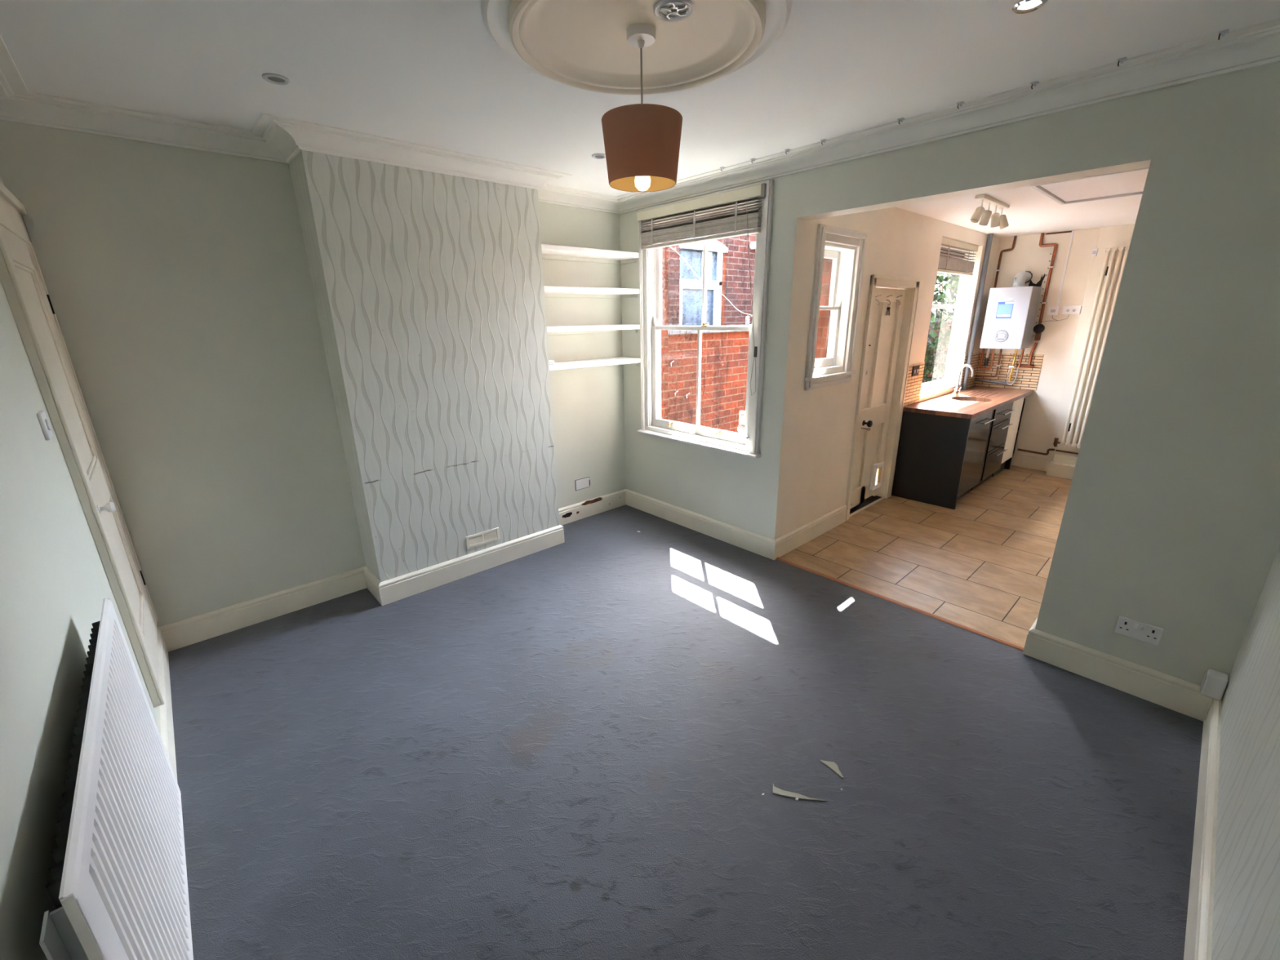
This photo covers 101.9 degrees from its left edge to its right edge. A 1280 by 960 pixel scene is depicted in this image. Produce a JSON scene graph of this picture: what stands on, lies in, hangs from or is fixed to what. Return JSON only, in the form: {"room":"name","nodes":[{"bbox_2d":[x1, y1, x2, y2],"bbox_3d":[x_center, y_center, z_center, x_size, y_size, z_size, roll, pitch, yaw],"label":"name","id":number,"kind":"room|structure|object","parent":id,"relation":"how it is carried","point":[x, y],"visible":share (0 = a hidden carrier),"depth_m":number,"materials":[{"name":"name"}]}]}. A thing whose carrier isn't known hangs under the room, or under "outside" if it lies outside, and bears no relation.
{"room":"living room","nodes":[
{"label":"living room","id":0,"kind":"room"},
{"bbox_2d":[0,174,157,959],"bbox_3d":[-1.353,0.077,1.029,0.100,2.680,4.050,-16,23,-40],"label":"wall","id":1,"kind":"structure","parent":0,"point":[54,582],"depth_m":1.12,"materials":[{"name":"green paint"}]},
{"bbox_2d":[0,34,28,99],"bbox_3d":[-1.272,-1.097,0.753,0.166,0.084,3.850,-16,23,-40],"label":"crown molding","id":2,"kind":"structure","parent":1,"relation":"attached to","point":[11,82],"depth_m":1.91,"materials":[{"name":"white paint"}]},
{"bbox_2d":[36,410,53,439],"bbox_3d":[-1.887,-0.174,1.650,0.016,0.085,0.085,-16,23,-40],"label":"light switch","id":3,"kind":"object","parent":1,"relation":"attached to","point":[44,422],"visible":1,"depth_m":1.63,"materials":[{"name":"white plastic"}]},
{"bbox_2d":[0,182,164,707],"bbox_3d":[-2.287,-0.113,2.158,0.090,1.990,0.906,-16,23,-40],"label":"door","id":4,"kind":"structure","parent":1,"relation":"in","point":[21,277],"depth_m":2.05,"materials":[{"name":"beige paint"}]},
{"bbox_2d":[39,598,193,959],"bbox_3d":[-1.124,0.776,1.136,0.076,0.705,1.051,-16,23,-40],"label":"radiator","id":5,"kind":"object","parent":1,"relation":"attached to","point":[118,890],"visible":1,"depth_m":1.00,"materials":[{"name":"metal"}]},
{"bbox_2d":[156,628,177,781],"bbox_3d":[-1.291,1.271,1.448,0.022,0.148,3.850,-16,23,-40],"label":"baseboard","id":6,"kind":"structure","parent":1,"relation":"attached to","point":[165,717],"depth_m":2.28,"materials":[{"name":"white paint"}]},
{"bbox_2d":[0,120,626,627],"bbox_3d":[-1.417,-0.709,3.526,3.340,2.680,0.100,-16,23,-40],"label":"wall","id":7,"kind":"structure","parent":0,"point":[178,282],"depth_m":2.73,"materials":[{"name":"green paint"}]},
{"bbox_2d":[0,91,288,164],"bbox_3d":[-2.189,-1.583,2.338,1.050,0.084,0.166,-16,23,-40],"label":"crown molding","id":8,"kind":"structure","parent":7,"relation":"attached to","point":[34,108],"depth_m":2.30,"materials":[{"name":"white paint"}]},
{"bbox_2d":[156,565,366,651],"bbox_3d":[-2.203,0.755,3.130,1.050,0.148,0.022,-16,23,-40],"label":"baseboard","id":9,"kind":"structure","parent":7,"relation":"attached to","point":[181,633],"depth_m":3.07,"materials":[{"name":"white paint"}]},
{"bbox_2d":[537,184,619,213],"bbox_3d":[-0.466,-2.079,3.833,0.961,0.084,0.166,-16,23,-40],"label":"crown molding","id":10,"kind":"structure","parent":7,"relation":"attached to","point":[548,193],"depth_m":3.86,"materials":[{"name":"white paint"}]},
{"bbox_2d":[574,476,590,490],"bbox_3d":[-0.500,0.033,4.547,0.156,0.095,0.010,-16,23,-40],"label":"blank plate","id":11,"kind":"object","parent":7,"relation":"attached to","point":[582,483],"visible":1,"depth_m":4.54,"materials":[{"name":"white plastic"}]},
{"bbox_2d":[541,244,639,264],"bbox_3d":[-0.425,-1.696,3.912,0.959,0.064,0.271,-16,23,-40],"label":"shelf","id":12,"kind":"object","parent":7,"relation":"attached to","point":[548,251],"visible":0.78,"depth_m":3.91,"materials":[{"name":"white paint"}]},
{"bbox_2d":[543,285,639,298],"bbox_3d":[-0.421,-1.440,3.993,0.959,0.064,0.271,-16,23,-40],"label":"shelf","id":13,"kind":"object","parent":7,"relation":"attached to","point":[549,291],"visible":0.72,"depth_m":3.99,"materials":[{"name":"white paint"}]},
{"bbox_2d":[558,488,626,524],"bbox_3d":[-0.480,0.259,4.624,0.961,0.149,0.024,-16,23,-40],"label":"baseboard","id":14,"kind":"structure","parent":7,"relation":"attached to","point":[567,514],"depth_m":4.65,"materials":[{"name":"white paint"}]},
{"bbox_2d":[546,324,639,335],"bbox_3d":[-0.417,-1.177,4.076,0.959,0.064,0.271,-16,23,-40],"label":"shelf","id":15,"kind":"object","parent":7,"relation":"attached to","point":[564,330],"visible":0.7,"depth_m":4.05,"materials":[{"name":"white paint"}]},
{"bbox_2d":[549,356,639,371],"bbox_3d":[-0.413,-0.920,4.157,0.959,0.064,0.271,-16,23,-40],"label":"shelf","id":16,"kind":"object","parent":7,"relation":"attached to","point":[576,364],"visible":0.67,"depth_m":4.09,"materials":[{"name":"white paint"}]},
{"bbox_2d":[288,150,559,582],"bbox_3d":[-1.244,-0.627,3.424,1.329,2.580,0.312,-16,23,-40],"label":"wall","id":17,"kind":"structure","parent":0,"point":[428,289],"depth_m":3.18,"materials":[{"name":"paper"}]},
{"bbox_2d":[252,112,301,164],"bbox_3d":[-1.757,-1.643,2.511,0.166,0.084,0.478,-16,23,-40],"label":"crown molding","id":18,"kind":"structure","parent":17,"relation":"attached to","point":[265,127],"depth_m":2.51,"materials":[{"name":"white paint"}]},
{"bbox_2d":[363,566,382,605],"bbox_3d":[-1.718,0.679,3.349,0.022,0.148,0.334,-16,23,-40],"label":"baseboard","id":19,"kind":"structure","parent":17,"relation":"attached to","point":[372,583],"depth_m":3.33,"materials":[{"name":"white paint"}]},
{"bbox_2d":[262,112,572,189],"bbox_3d":[-1.100,-1.769,2.879,1.661,0.084,0.166,-16,23,-40],"label":"crown molding","id":20,"kind":"structure","parent":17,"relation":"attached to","point":[308,136],"depth_m":2.77,"materials":[{"name":"white paint"}]},
{"bbox_2d":[378,524,564,605],"bbox_3d":[-1.114,0.569,3.671,1.373,0.148,0.022,-16,23,-40],"label":"baseboard","id":21,"kind":"structure","parent":17,"relation":"attached to","point":[394,589],"depth_m":3.58,"materials":[{"name":"white paint"}]},
{"bbox_2d":[465,527,499,549],"bbox_3d":[-1.102,0.408,3.644,0.247,0.090,0.008,-16,23,-40],"label":"air vent","id":22,"kind":"object","parent":17,"relation":"in","point":[479,539],"visible":1,"depth_m":3.64,"materials":[{"name":"white paint"}]},
{"bbox_2d":[537,175,571,190],"bbox_3d":[-0.654,-1.961,3.468,0.166,0.084,0.478,-16,23,-40],"label":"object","id":23,"kind":"object","parent":17,"relation":"attached to","point":[566,176],"visible":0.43,"depth_m":3.41,"materials":[{"name":"white paint"}]},
{"bbox_2d":[0,0,1279,196],"bbox_3d":[-0.139,-1.508,1.711,3.440,0.100,4.050,-16,23,-40],"label":"ceiling","id":24,"kind":"structure","parent":0,"point":[429,73],"depth_m":1.89,"materials":[{"name":"paint"}]},
{"bbox_2d":[262,73,289,84],"bbox_3d":[-1.374,-1.512,1.960,0.088,0.008,0.088,-16,23,-40],"label":"recessed light","id":25,"kind":"object","parent":24,"relation":"in","point":[274,78],"visible":1,"depth_m":1.96,"materials":[{"name":"grey plastic"}]},
{"bbox_2d":[591,153,605,159],"bbox_3d":[-0.231,-1.843,2.956,0.088,0.008,0.088,-16,23,-40],"label":"recessed light","id":26,"kind":"object","parent":24,"relation":"in","point":[597,156],"visible":0.96,"depth_m":2.96,"materials":[{"name":"grey plastic"}]},
{"bbox_2d":[481,0,791,94],"bbox_3d":[-0.009,-1.410,1.648,0.944,0.051,0.944,-16,23,-40],"label":"ceiling rose","id":27,"kind":"object","parent":24,"relation":"attached to","point":[581,44],"visible":0.98,"depth_m":1.68,"materials":[{"name":"white paint"}]},
{"bbox_2d":[601,22,682,191],"bbox_3d":[0.006,-1.206,1.711,0.268,0.453,0.268,-16,23,-40],"label":"pendant lamp","id":28,"kind":"object","parent":27,"relation":"hanging from","point":[642,141],"visible":1,"depth_m":1.65,"materials":[{"name":"brown fabric"}]},
{"bbox_2d":[653,0,694,22],"bbox_3d":[0.099,-1.381,1.524,0.120,0.009,0.120,-16,23,-40],"label":"ceiling vent","id":29,"kind":"object","parent":27,"relation":"attached to","point":[672,11],"visible":1,"depth_m":1.52,"materials":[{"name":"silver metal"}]},
{"bbox_2d":[1012,0,1048,13],"bbox_3d":[1.167,-1.422,1.555,0.088,0.008,0.088,-16,23,-40],"label":"recessed light","id":30,"kind":"object","parent":24,"relation":"in","point":[1022,6],"visible":1,"depth_m":1.56,"materials":[{"name":"silver metal"}]},
{"bbox_2d":[1117,57,1127,66],"bbox_3d":[1.770,-1.536,1.908,0.024,0.020,0.024,-16,23,-40],"label":"clip","id":31,"kind":"object","parent":24,"relation":"attached to","point":[1121,60],"visible":1,"depth_m":1.91,"materials":[{"name":"grey"}]},
{"bbox_2d":[1217,28,1229,39],"bbox_3d":[1.942,-1.482,1.729,0.024,0.020,0.024,-16,23,-40],"label":"clip","id":32,"kind":"object","parent":24,"relation":"attached to","point":[1223,33],"visible":1,"depth_m":1.72,"materials":[{"name":"grey"}]},
{"bbox_2d":[661,242,668,419],"bbox_3d":[0.360,-1.044,4.308,0.124,3.200,1.750,-16,23,-40],"label":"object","id":33,"kind":"structure","parent":0,"point":[664,250],"depth_m":4.46,"materials":[{"name":"brick"}]},
{"bbox_2d":[669,246,750,315],"bbox_3d":[0.761,-1.874,5.036,0.005,0.590,1.767,12,22,35],"label":"washing line","id":34,"kind":"object","parent":33,"relation":"attached to","point":[669,246],"visible":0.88,"depth_m":4.88,"materials":[{"name":"beige"}]},
{"bbox_2d":[737,410,745,433],"bbox_3d":[0.842,-0.424,3.924,0.027,0.175,0.253,-16,23,-40],"label":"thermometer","id":35,"kind":"object","parent":33,"relation":"attached to","point":[740,428],"visible":0.78,"depth_m":3.97,"materials":[{"name":"white plastic"}]},
{"bbox_2d":[168,465,1203,959],"bbox_3d":[1.523,0.622,3.726,7.570,0.060,4.350,-16,23,-40],"label":"floor","id":36,"kind":"structure","parent":0,"point":[571,749],"depth_m":2.07,"materials":[{"name":"blue carpet"}]},
{"bbox_2d":[773,783,826,800],"bbox_3d":[0.586,1.169,1.919,0.192,0.003,0.043,7,19,23],"label":"flake","id":37,"kind":"object","parent":36,"relation":"on","point":[775,790],"visible":1,"depth_m":1.93,"materials":[{"name":"beige"}]},
{"bbox_2d":[819,760,844,778],"bbox_3d":[0.762,1.128,2.041,0.038,0.004,0.107,-13,21,-34],"label":"flake","id":38,"kind":"object","parent":36,"relation":"on","point":[832,765],"visible":1,"depth_m":2.04,"materials":[{"name":"beige"}]},
{"bbox_2d":[776,556,1024,651],"bbox_3d":[1.516,0.731,3.265,0.037,0.011,1.516,-16,23,-40],"label":"threshold strip","id":39,"kind":"object","parent":36,"relation":"on","point":[946,620],"visible":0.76,"depth_m":3.13,"materials":[{"name":"brown"}]},
{"bbox_2d":[891,410,995,509],"bbox_3d":[2.896,-0.253,4.957,0.655,0.830,0.595,-16,23,-40],"label":"base cabinet","id":40,"kind":"object","parent":36,"relation":"on","point":[940,459],"visible":0.88,"depth_m":4.75,"materials":[{"name":"black"}]},
{"bbox_2d":[970,401,1015,490],"bbox_3d":[3.401,-0.397,5.387,0.698,0.828,0.583,-16,23,-40],"label":"base cabinet","id":41,"kind":"object","parent":36,"relation":"on","point":[998,428],"visible":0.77,"depth_m":5.18,"materials":[{"name":"black"}]},
{"bbox_2d":[902,386,1033,418],"bbox_3d":[3.378,-0.815,5.267,2.044,0.039,0.580,-16,23,-40],"label":"countertop","id":42,"kind":"structure","parent":41,"relation":"on","point":[989,398],"depth_m":5.01,"materials":[{"name":"brown wood"}]},
{"bbox_2d":[951,364,973,396],"bbox_3d":[3.301,-1.027,5.339,0.165,0.325,0.155,3,18,11],"label":"tap","id":43,"kind":"object","parent":42,"relation":"on","point":[955,393],"visible":1,"depth_m":5.33,"materials":[{"name":"silver metal"}]},
{"bbox_2d":[991,397,1024,476],"bbox_3d":[3.798,-0.519,5.756,0.402,0.828,0.545,-16,23,-40],"label":"cabinet filler","id":44,"kind":"object","parent":36,"relation":"on","point":[1017,405],"visible":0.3,"depth_m":5.55,"materials":[{"name":"beige paint"}]},
{"bbox_2d":[1004,398,1025,469],"bbox_3d":[4.050,-0.585,5.956,0.190,0.830,0.495,-16,23,-40],"label":"support","id":45,"kind":"object","parent":36,"relation":"on","point":[1007,464],"visible":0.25,"depth_m":5.83,"materials":[{"name":"black paint"}]},
{"bbox_2d":[815,248,964,390],"bbox_3d":[2.507,-1.167,5.016,4.004,2.950,0.104,-16,23,-40],"label":"brick wall","id":46,"kind":"structure","parent":0,"point":[824,315],"depth_m":3.91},
{"bbox_2d":[786,206,999,533],"bbox_3d":[2.489,-1.136,4.833,3.980,2.600,0.141,-16,23,-40],"label":"wall","id":47,"kind":"structure","parent":0,"point":[901,242],"depth_m":4.05,"materials":[{"name":"beige paint"}]},
{"bbox_2d":[773,504,847,559],"bbox_3d":[1.361,0.397,4.102,1.072,0.148,0.022,-16,23,-40],"label":"baseboard","id":48,"kind":"structure","parent":47,"relation":"attached to","point":[797,537],"depth_m":4.05,"materials":[{"name":"white paint"}]},
{"bbox_2d":[804,223,866,390],"bbox_3d":[1.336,-1.199,3.681,0.660,1.045,0.185,-16,23,-40],"label":"window","id":49,"kind":"structure","parent":47,"relation":"in","point":[842,256],"depth_m":3.73,"materials":[{"name":"white paint"}]},
{"bbox_2d":[844,274,920,520],"bbox_3d":[2.005,-0.702,4.542,0.900,2.000,0.282,-16,23,-40],"label":"door","id":50,"kind":"structure","parent":47,"relation":"in","point":[887,343],"depth_m":4.55,"materials":[{"name":"beige paint"}]},
{"bbox_2d":[903,362,924,406],"bbox_3d":[2.558,-0.896,4.866,0.410,0.382,0.008,-16,23,-40],"label":"tile backsplash","id":51,"kind":"structure","parent":47,"relation":"attached to","point":[913,385],"depth_m":4.88,"materials":[{"name":"tile"}]},
{"bbox_2d":[911,365,919,376],"bbox_3d":[2.559,-1.010,4.817,0.146,0.088,0.013,-16,23,-40],"label":"socket","id":52,"kind":"object","parent":51,"relation":"attached to","point":[915,371],"visible":1,"depth_m":4.81,"materials":[{"name":"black metal"}]},
{"bbox_2d":[920,245,968,398],"bbox_3d":[3.071,-1.617,5.245,1.135,1.444,0.167,-16,23,-40],"label":"window","id":53,"kind":"structure","parent":47,"relation":"in","point":[924,393],"depth_m":5.56,"materials":[{"name":"white plastic"}]},
{"bbox_2d":[937,237,978,355],"bbox_3d":[3.090,-1.769,5.160,1.057,1.095,0.078,-16,23,-40],"label":"window blind","id":54,"kind":"object","parent":53,"relation":"attached to","point":[948,264],"visible":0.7,"depth_m":5.01,"materials":[{"name":"beige"}]},
{"bbox_2d":[958,352,980,390],"bbox_3d":[3.744,-1.238,5.895,0.523,0.382,0.008,-16,23,-40],"label":"tile backsplash","id":55,"kind":"structure","parent":47,"relation":"attached to","point":[975,360],"depth_m":5.93,"materials":[{"name":"tile"}]},
{"bbox_2d":[974,378,1009,384],"bbox_3d":[4.012,-1.122,5.924,0.028,0.043,0.341,-16,23,-40],"label":"pipe","id":56,"kind":"object","parent":55,"relation":"attached to","point":[975,380],"visible":1,"depth_m":5.92,"materials":[{"name":"grey"}]},
{"bbox_2d":[961,233,993,390],"bbox_3d":[3.616,-1.771,5.574,0.048,1.595,0.048,-16,23,-40],"label":"pipe","id":57,"kind":"object","parent":47,"relation":"attached to","point":[989,239],"visible":1,"depth_m":5.54,"materials":[{"name":"grey"}]},
{"bbox_2d":[619,61,1279,685],"bbox_3d":[1.296,-0.625,3.135,0.172,2.680,4.350,-16,23,-40],"label":"wall","id":58,"kind":"structure","parent":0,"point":[1171,521],"depth_m":2.18,"materials":[{"name":"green paint"}]},
{"bbox_2d":[625,488,775,559],"bbox_3d":[0.420,0.334,4.346,0.022,0.148,1.663,-16,23,-40],"label":"baseboard","id":59,"kind":"structure","parent":58,"relation":"attached to","point":[764,546],"depth_m":4.21,"materials":[{"name":"white paint"}]},
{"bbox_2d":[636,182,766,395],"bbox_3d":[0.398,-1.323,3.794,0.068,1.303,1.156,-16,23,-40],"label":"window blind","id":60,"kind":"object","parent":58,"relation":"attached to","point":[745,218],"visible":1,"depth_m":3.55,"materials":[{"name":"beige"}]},
{"bbox_2d":[637,179,773,457],"bbox_3d":[0.523,-1.118,3.961,0.386,1.835,1.240,-16,23,-40],"label":"window","id":61,"kind":"structure","parent":58,"relation":"attached to","point":[747,444],"depth_m":3.97,"materials":[{"name":"white paint"}]},
{"bbox_2d":[616,17,1279,213],"bbox_3d":[1.070,-1.772,2.786,0.166,0.084,3.850,-16,23,-40],"label":"crown molding","id":62,"kind":"structure","parent":58,"relation":"attached to","point":[1258,44],"depth_m":2.23,"materials":[{"name":"white paint"}]},
{"bbox_2d":[1022,629,1211,721],"bbox_3d":[2.228,0.904,2.451,0.022,0.148,0.675,-16,23,-40],"label":"baseboard","id":63,"kind":"structure","parent":58,"relation":"attached to","point":[1182,696],"depth_m":2.42,"materials":[{"name":"white paint"}]},
{"bbox_2d":[1115,616,1163,645],"bbox_3d":[2.257,0.683,2.351,0.014,0.086,0.146,-16,23,-40],"label":"double socket","id":64,"kind":"object","parent":58,"relation":"attached to","point":[1138,630],"visible":1,"depth_m":2.35,"materials":[{"name":"white plastic"}]},
{"bbox_2d":[895,186,1142,237],"bbox_3d":[3.352,-2.017,3.546,3.980,0.100,2.749,-16,23,-40],"label":"ceiling","id":65,"kind":"structure","parent":0,"point":[1030,211],"depth_m":4.20,"materials":[{"name":"paint"}]},
{"bbox_2d":[970,194,1009,229],"bbox_3d":[2.549,-1.932,3.765,0.601,0.170,0.087,-15,22,-38],"label":"spotlight fixture","id":66,"kind":"object","parent":65,"relation":"attached to","point":[996,220],"visible":1,"depth_m":3.73,"materials":[{"name":"beige paint"}]},
{"bbox_2d":[1030,167,1149,204],"bbox_3d":[3.060,-1.859,3.255,0.910,0.018,0.825,-16,23,-40],"label":"ceiling hatch","id":67,"kind":"object","parent":65,"relation":"attached to","point":[1131,182],"visible":0.4,"depth_m":3.36,"materials":[{"name":"paint"}]},
{"bbox_2d":[979,227,1100,466],"bbox_3d":[4.811,-1.272,5.156,0.120,2.600,2.739,-16,23,-40],"label":"wall","id":68,"kind":"structure","parent":0,"point":[1056,342],"depth_m":5.50,"materials":[{"name":"beige paint"}]},
{"bbox_2d":[974,348,1002,377],"bbox_3d":[3.984,-1.342,5.914,0.084,0.342,0.224,-16,23,-40],"label":"copper pipe","id":69,"kind":"object","parent":68,"relation":"attached to","point":[1001,349],"visible":0.96,"depth_m":5.84,"materials":[{"name":"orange metal"}]},
{"bbox_2d":[993,235,1017,287],"bbox_3d":[3.970,-2.035,5.747,0.040,1.205,0.137,-16,23,-40],"label":"copper pipe","id":70,"kind":"object","parent":68,"relation":"attached to","point":[997,270],"visible":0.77,"depth_m":5.65,"materials":[{"name":"orange metal"}]},
{"bbox_2d":[974,352,1044,390],"bbox_3d":[4.139,-1.228,5.845,0.008,0.382,0.599,-16,23,-40],"label":"tile backsplash","id":71,"kind":"structure","parent":68,"relation":"attached to","point":[1027,378],"depth_m":5.81,"materials":[{"name":"tile"}]},
{"bbox_2d":[979,271,1041,349],"bbox_3d":[3.967,-1.813,5.532,0.425,0.788,0.376,-16,23,-40],"label":"boiler","id":72,"kind":"object","parent":68,"relation":"attached to","point":[1011,313],"visible":1,"depth_m":5.42,"materials":[{"name":"white metal"}]},
{"bbox_2d":[983,348,990,365],"bbox_3d":[3.936,-1.403,5.886,0.040,0.208,0.039,-16,23,-40],"label":"pipe","id":73,"kind":"object","parent":72,"relation":"attached to","point":[986,360],"visible":0.84,"depth_m":5.88,"materials":[{"name":"grey plastic"}]},
{"bbox_2d":[979,348,995,369],"bbox_3d":[3.934,-1.378,5.882,0.021,0.252,0.126,-16,23,-40],"label":"copper pipe","id":74,"kind":"object","parent":72,"relation":"attached to","point":[983,349],"visible":0.91,"depth_m":5.89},
{"bbox_2d":[996,303,1013,314],"bbox_3d":[3.802,-1.780,5.412,0.002,0.100,0.130,-16,23,-40],"label":"display screen","id":75,"kind":"object","parent":72,"relation":"on","point":[1002,308],"depth_m":5.41,"materials":[{"name":"blue"}]},
{"bbox_2d":[1006,349,1018,384],"bbox_3d":[4.115,-1.249,5.710,0.064,0.401,0.096,-16,23,-40],"label":"loop","id":76,"kind":"object","parent":72,"relation":"attached to","point":[1012,366],"visible":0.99,"depth_m":5.72,"materials":[{"name":"gold metal"}]},
{"bbox_2d":[1017,348,1024,367],"bbox_3d":[4.151,-1.332,5.654,0.035,0.210,0.022,1,18,5],"label":"copper pipe","id":77,"kind":"object","parent":72,"relation":"attached to","point":[1023,349],"visible":0.94,"depth_m":5.65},
{"bbox_2d":[1017,454,1047,471],"bbox_3d":[4.425,-0.194,5.848,0.022,0.140,0.250,-16,23,-40],"label":"baseboard","id":78,"kind":"structure","parent":68,"relation":"attached to","point":[1025,461],"depth_m":5.84,"materials":[{"name":"white paint"}]},
{"bbox_2d":[1028,273,1045,286],"bbox_3d":[4.197,-2.112,5.489,0.003,0.130,0.133,-16,23,-40],"label":"bracket","id":79,"kind":"object","parent":68,"relation":"attached to","point":[1039,283],"depth_m":5.48,"materials":[{"name":"black metal"}]},
{"bbox_2d":[1027,232,1057,364],"bbox_3d":[4.216,-1.888,5.488,0.072,1.337,0.204,-16,23,-40],"label":"copper pipe","id":80,"kind":"object","parent":68,"relation":"attached to","point":[1039,328],"visible":1,"depth_m":5.46,"materials":[{"name":"orange metal"}]},
{"bbox_2d":[1046,306,1060,315],"bbox_3d":[4.325,-1.770,5.430,0.034,0.090,0.095,-16,23,-40],"label":"switch","id":81,"kind":"object","parent":68,"relation":"attached to","point":[1052,310],"visible":1,"depth_m":5.42,"materials":[{"name":"white plastic"}]},
{"bbox_2d":[1045,231,1071,235],"bbox_3d":[4.259,-2.514,5.280,0.008,0.014,0.212,-16,23,-40],"label":"cable trunking","id":82,"kind":"object","parent":68,"relation":"attached to","point":[1064,231],"visible":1,"depth_m":5.28,"materials":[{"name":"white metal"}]},
{"bbox_2d":[1045,460,1075,479],"bbox_3d":[5.011,0.037,5.094,0.160,0.135,1.625,-16,23,-40],"label":"trim","id":83,"kind":"structure","parent":68,"relation":"attached to","point":[1059,469],"depth_m":5.54,"materials":[{"name":"white paint"}]},
{"bbox_2d":[1055,230,1074,306],"bbox_3d":[4.341,-2.155,5.303,0.010,0.720,0.018,-16,23,-40],"label":"cable trunking","id":84,"kind":"object","parent":68,"relation":"attached to","point":[1073,231],"visible":1,"depth_m":5.30,"materials":[{"name":"white plastic"}]},
{"bbox_2d":[1053,453,1077,464],"bbox_3d":[5.055,-0.079,5.087,0.055,0.090,1.605,-16,23,-40],"label":"trim","id":85,"kind":"structure","parent":68,"relation":"attached to","point":[1059,457],"depth_m":5.57,"materials":[{"name":"white paint"}]},
{"bbox_2d":[1061,306,1081,314],"bbox_3d":[4.423,-1.742,5.322,0.041,0.082,0.147,-16,23,-40],"label":"double socket","id":86,"kind":"object","parent":68,"relation":"attached to","point":[1066,309],"visible":1,"depth_m":5.31,"materials":[{"name":"white plastic"}]},
{"bbox_2d":[1044,223,1134,471],"bbox_3d":[5.052,-1.098,4.819,0.030,2.465,1.665,-16,23,-40],"label":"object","id":87,"kind":"object","parent":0,"point":[1117,236],"visible":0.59,"depth_m":5.25,"materials":[{"name":"beige paint"}]},
{"bbox_2d":[1017,448,1054,455],"bbox_3d":[4.411,-0.336,5.782,0.045,0.091,0.336,-14,22,-35],"label":"copper pipe","id":88,"kind":"object","parent":87,"relation":"attached to","point":[1050,449],"visible":1,"depth_m":5.77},
{"bbox_2d":[1053,245,1129,448],"bbox_3d":[4.613,-1.245,5.153,0.129,1.976,0.473,-16,23,-40],"label":"radiator","id":89,"kind":"object","parent":87,"relation":"attached to","point":[1106,271],"visible":0.49,"depth_m":5.16,"materials":[{"name":"metal"}]},
{"bbox_2d":[1055,449,1078,454],"bbox_3d":[4.667,-0.256,5.402,0.018,0.028,0.550,-16,23,-40],"label":"copper pipe","id":90,"kind":"object","parent":89,"relation":"attached to","point":[1065,451],"visible":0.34,"depth_m":5.52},
{"bbox_2d":[1090,248,1097,256],"bbox_3d":[4.466,-2.234,5.098,0.052,0.070,0.043,-16,23,-40],"label":"wall sensor","id":91,"kind":"object","parent":87,"relation":"attached to","point":[1094,253],"visible":1,"depth_m":5.08,"materials":[{"name":"white plastic"}]},
{"bbox_2d":[1210,545,1279,959],"bbox_3d":[1.248,0.131,0.734,3.340,2.680,0.100,-16,23,-40],"label":"wall","id":92,"kind":"structure","parent":0,"point":[1246,921],"depth_m":1.41,"materials":[{"name":"paper"}]},
{"bbox_2d":[1183,697,1222,959],"bbox_3d":[1.225,1.326,1.157,3.340,0.148,0.022,-16,23,-40],"label":"baseboard","id":93,"kind":"structure","parent":92,"relation":"attached to","point":[1198,935],"depth_m":1.61,"materials":[{"name":"white paint"}]},
{"bbox_2d":[1200,669,1227,719],"bbox_3d":[2.400,0.912,2.188,0.061,0.225,0.062,-16,23,-40],"label":"junction box","id":94,"kind":"object","parent":92,"relation":"attached to","point":[1214,683],"visible":1,"depth_m":2.15,"materials":[{"name":"white plastic"}]},
{"label":"outside","id":95,"kind":"structure","parent":0,"visible":0},
{"bbox_3d":[4.323,-1.775,11.871,15.724,0.140,7.395,-16,23,-40],"label":"ground","id":96,"kind":"structure","parent":95,"visible":0},
{"bbox_2d":[667,228,755,325],"bbox_3d":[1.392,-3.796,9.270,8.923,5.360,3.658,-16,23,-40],"label":"window pane","id":97,"kind":"structure","parent":96,"relation":"on","point":[728,273],"depth_m":6.95,"materials":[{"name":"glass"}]},
{"bbox_2d":[701,251,711,280],"bbox_3d":[0.879,-2.821,6.846,0.200,0.350,0.004,-16,23,-40],"label":"window curtain","id":98,"kind":"object","parent":97,"relation":"hanging from","point":[709,253],"depth_m":6.86,"materials":[{"name":"grey fabric"}]},
{"bbox_2d":[667,317,953,434],"bbox_3d":[4.612,-1.915,9.152,12.723,1.752,0.310,-16,23,-40],"label":"wall","id":99,"kind":"structure","parent":96,"relation":"on","point":[724,353],"depth_m":5.55,"materials":[{"name":"red brick"}]},
{"bbox_2d":[745,315,750,325],"bbox_3d":[1.203,-1.781,5.803,0.033,0.101,0.040,-16,23,-40],"label":"wall bracket","id":100,"kind":"object","parent":99,"relation":"on","point":[747,321],"visible":1,"depth_m":5.79,"materials":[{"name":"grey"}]},
{"bbox_2d":[921,272,959,383],"bbox_3d":[5.386,-2.725,8.828,2.236,3.481,2.158,-16,23,-40],"label":"shrub","id":101,"kind":"object","parent":96,"relation":"on","point":[938,370],"visible":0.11,"depth_m":8.55,"materials":[{"name":"green plant"}]},
{"bbox_2d":[931,308,953,317],"bbox_3d":[9.535,-3.347,13.123,0.140,1.960,4.390,-16,23,-40],"label":"fence","id":102,"kind":"object","parent":96,"relation":"on","point":[934,312],"visible":0.03,"depth_m":14.17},
{"bbox_2d":[941,273,957,317],"bbox_3d":[8.171,-4.147,11.044,3.167,4.784,3.281,-16,23,-40],"label":"shrub","id":103,"kind":"object","parent":96,"relation":"on","point":[948,313],"visible":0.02,"depth_m":11.71,"materials":[{"name":"green plant"}]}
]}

